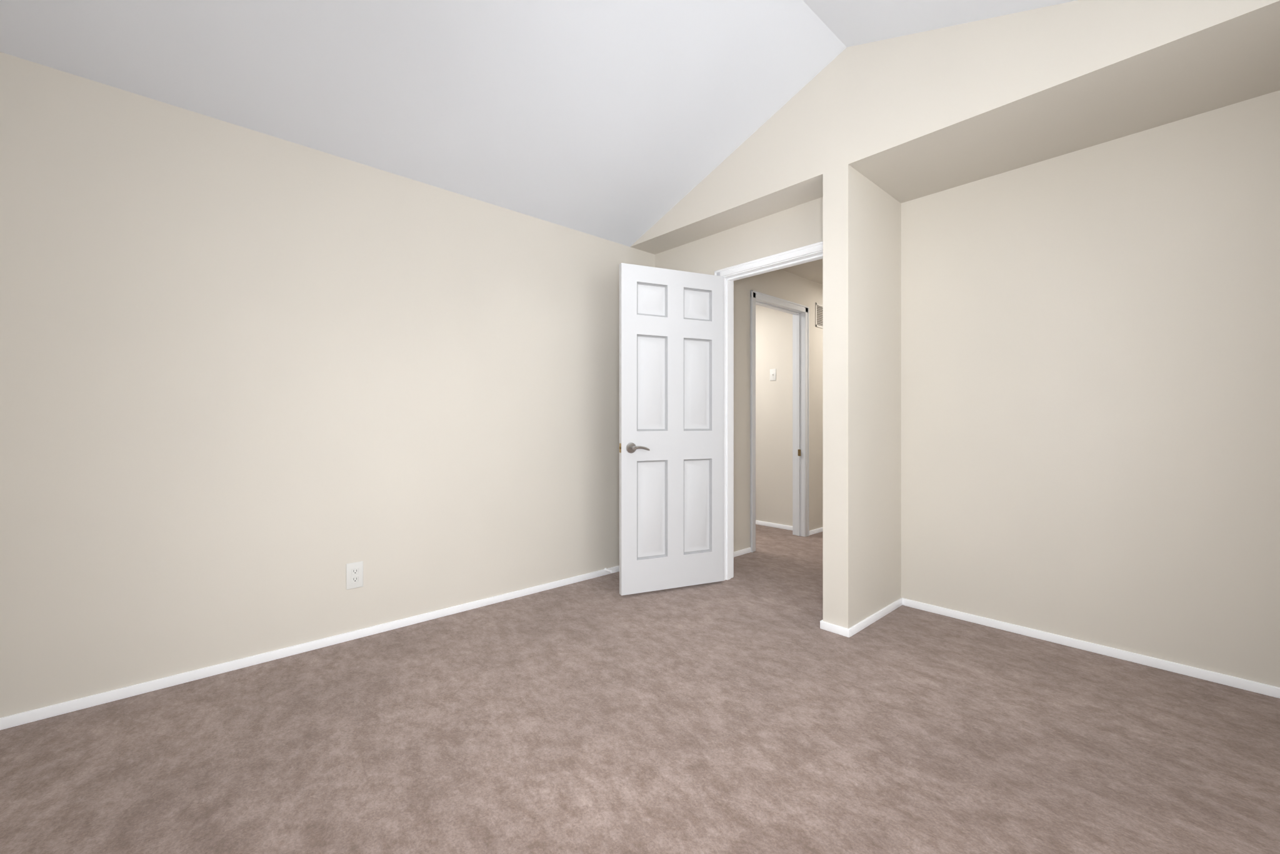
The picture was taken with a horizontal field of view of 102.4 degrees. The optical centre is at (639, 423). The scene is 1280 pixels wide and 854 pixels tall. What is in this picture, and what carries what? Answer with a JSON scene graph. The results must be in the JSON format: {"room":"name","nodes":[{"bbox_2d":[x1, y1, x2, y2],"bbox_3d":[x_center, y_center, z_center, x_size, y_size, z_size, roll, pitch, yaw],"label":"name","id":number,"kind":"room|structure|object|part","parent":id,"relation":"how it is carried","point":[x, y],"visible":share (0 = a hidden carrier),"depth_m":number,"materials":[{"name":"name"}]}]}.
{"room":"empty bedroom","nodes":[
{"label":"empty bedroom","id":0,"kind":"room"},
{"bbox_2d":[0,51,654,718],"bbox_3d":[-1.293,-0.170,2.650,3.715,2.430,0.115,0,0,-43],"label":"wall","id":1,"kind":"structure","parent":0,"point":[259,391],"depth_m":2.23,"materials":[{"name":"beige paint"}]},
{"bbox_2d":[0,565,619,730],"bbox_3d":[-1.208,1.024,2.643,3.600,0.041,0.011,0,0,-43],"label":"baseboard","id":2,"kind":"structure","parent":1,"relation":"attached to","point":[80,704],"depth_m":2.22,"materials":[{"name":"white wood"}]},
{"bbox_2d":[346,561,363,589],"bbox_3d":[-1.377,0.737,2.488,0.074,0.124,0.010,0,0,-43],"label":"duplex electrical outlet","id":3,"kind":"object","parent":1,"relation":"attached to","point":[354,575],"visible":1,"depth_m":2.48,"materials":[{"name":"white plastic"}]},
{"bbox_2d":[604,568,613,573],"bbox_3d":[-0.212,1.005,3.503,0.022,0.022,0.076,0,0,-43],"label":"doorstop","id":4,"kind":"object","parent":1,"relation":"attached to","point":[610,571],"visible":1,"depth_m":3.50,"materials":[{"name":"white"}]},
{"bbox_2d":[0,0,1077,246],"bbox_3d":[-0.182,-1.613,1.352,3.360,0.695,3.300,0,0,-43],"label":"ceiling","id":5,"kind":"structure","parent":0,"point":[629,122],"depth_m":2.25,"materials":[{"name":"white paint"}]},
{"bbox_2d":[0,524,1279,853],"bbox_3d":[0.793,1.075,3.202,7.900,0.060,5.300,0,0,-43],"label":"floor","id":6,"kind":"structure","parent":0,"point":[752,706],"depth_m":1.67,"materials":[{"name":"brown carpet"}]},
{"bbox_2d":[655,196,823,275],"bbox_3d":[0.615,-0.110,3.406,0.115,2.310,1.590,0,0,-43],"label":"wall","id":7,"kind":"structure","parent":0,"point":[800,225],"depth_m":3.23,"materials":[{"name":"beige paint"}]},
{"bbox_2d":[619,263,724,595],"bbox_3d":[0.202,0.037,3.246,0.702,1.985,0.306,0,0,-43],"label":"door","id":8,"kind":"structure","parent":7,"relation":"in","point":[671,429],"depth_m":3.20,"materials":[{"name":"white paint"},{"name":"satin nickel"}]},
{"bbox_2d":[714,241,823,580],"bbox_3d":[0.832,0.018,3.171,0.157,2.055,0.826,0,0,-43],"label":"door frame","id":9,"kind":"structure","parent":7,"relation":"attached to","point":[729,279],"depth_m":3.42,"materials":[{"name":"white wood"}]},
{"bbox_3d":[0.881,0.018,3.217,0.021,2.055,0.826,0,0,-43],"label":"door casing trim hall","id":10,"kind":"part","parent":9,"relation":"part of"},
{"bbox_2d":[755,305,792,526],"bbox_3d":[1.021,-0.145,5.592,0.115,2.380,1.695,0,0,-43],"label":"wall","id":11,"kind":"structure","parent":0,"point":[774,431],"depth_m":5.16,"materials":[{"name":"beige paint"}]},
{"bbox_2d":[770,368,776,381],"bbox_3d":[1.330,-0.483,5.160,0.016,0.116,0.072,0,0,-43],"label":"switch plate","id":12,"kind":"object","parent":11,"relation":"attached to","point":[772,374],"visible":1,"depth_m":5.16,"materials":[{"name":"white plastic"}]},
{"bbox_2d":[755,520,792,530],"bbox_3d":[0.975,1.024,5.549,0.011,0.041,1.695,0,0,-43],"label":"baseboard","id":13,"kind":"structure","parent":11,"relation":"attached to","point":[775,525],"depth_m":5.14,"materials":[{"name":"white wood"}]},
{"bbox_2d":[733,269,823,551],"bbox_3d":[1.686,-0.145,4.974,3.585,2.380,0.115,0,0,-43],"label":"wall","id":14,"kind":"structure","parent":0,"point":[783,284],"depth_m":4.20,"materials":[{"name":"beige paint"}]},
{"bbox_2d":[733,527,823,557],"bbox_3d":[1.729,1.024,4.928,3.585,0.041,0.011,0,0,-43],"label":"baseboard","id":15,"kind":"structure","parent":14,"relation":"attached to","point":[740,552],"depth_m":4.13,"materials":[{"name":"white wood"}]},
{"bbox_2d":[750,290,809,552],"bbox_3d":[1.187,-0.013,4.501,0.894,2.117,0.138,0,0,-43],"label":"door frame","id":16,"kind":"structure","parent":14,"relation":"attached to","point":[798,423],"depth_m":4.74,"materials":[{"name":"white wood"}]},
{"bbox_2d":[815,302,823,328],"bbox_3d":[1.788,-1.025,4.985,0.350,0.230,0.008,0,0,-43],"label":"air vent","id":17,"kind":"object","parent":14,"relation":"in","point":[819,315],"visible":0.42,"depth_m":4.92,"materials":[{"name":"white metal"}]},
{"bbox_2d":[781,258,823,284],"bbox_3d":[1.554,-1.385,5.202,3.700,0.100,3.190,0,0,-43],"label":"ceiling","id":18,"kind":"structure","parent":0,"point":[812,270],"depth_m":4.50,"materials":[{"name":"beige paint"}]},
{"bbox_2d":[823,164,901,628],"bbox_3d":[1.215,-0.110,2.788,0.660,2.310,0.132,0,0,-43],"label":"wall","id":19,"kind":"structure","parent":0,"point":[862,397],"depth_m":2.61,"materials":[{"name":"beige paint"}]},
{"bbox_2d":[820,598,902,637],"bbox_3d":[1.211,1.024,2.784,0.671,0.041,0.154,0,0,-43],"label":"baseboard","id":20,"kind":"structure","parent":19,"relation":"attached to","point":[858,627],"depth_m":2.60,"materials":[{"name":"white wood"}]},
{"bbox_2d":[630,0,1279,254],"bbox_3d":[1.181,-1.552,2.608,0.365,0.575,3.300,0,0,-43],"label":"soffit","id":21,"kind":"structure","parent":0,"point":[883,112],"depth_m":2.20,"materials":[{"name":"beige paint"}]},
{"bbox_2d":[880,55,1279,203],"bbox_3d":[1.965,-1.340,2.328,0.410,0.150,1.825,0,0,-43],"label":"ceiling","id":22,"kind":"structure","parent":0,"point":[1257,79],"depth_m":2.21,"materials":[{"name":"beige paint"}]},
{"bbox_2d":[901,90,1279,687],"bbox_3d":[2.112,-0.110,2.387,0.115,2.310,1.713,0,0,-43],"label":"wall","id":23,"kind":"structure","parent":0,"point":[1090,394],"depth_m":2.31,"materials":[{"name":"beige paint"}]},
{"bbox_2d":[901,598,1279,698],"bbox_3d":[2.072,1.024,2.337,0.011,0.041,1.693,0,0,-43],"label":"baseboard","id":24,"kind":"structure","parent":23,"relation":"attached to","point":[1241,684],"depth_m":2.30,"materials":[{"name":"white wood"}]}
]}

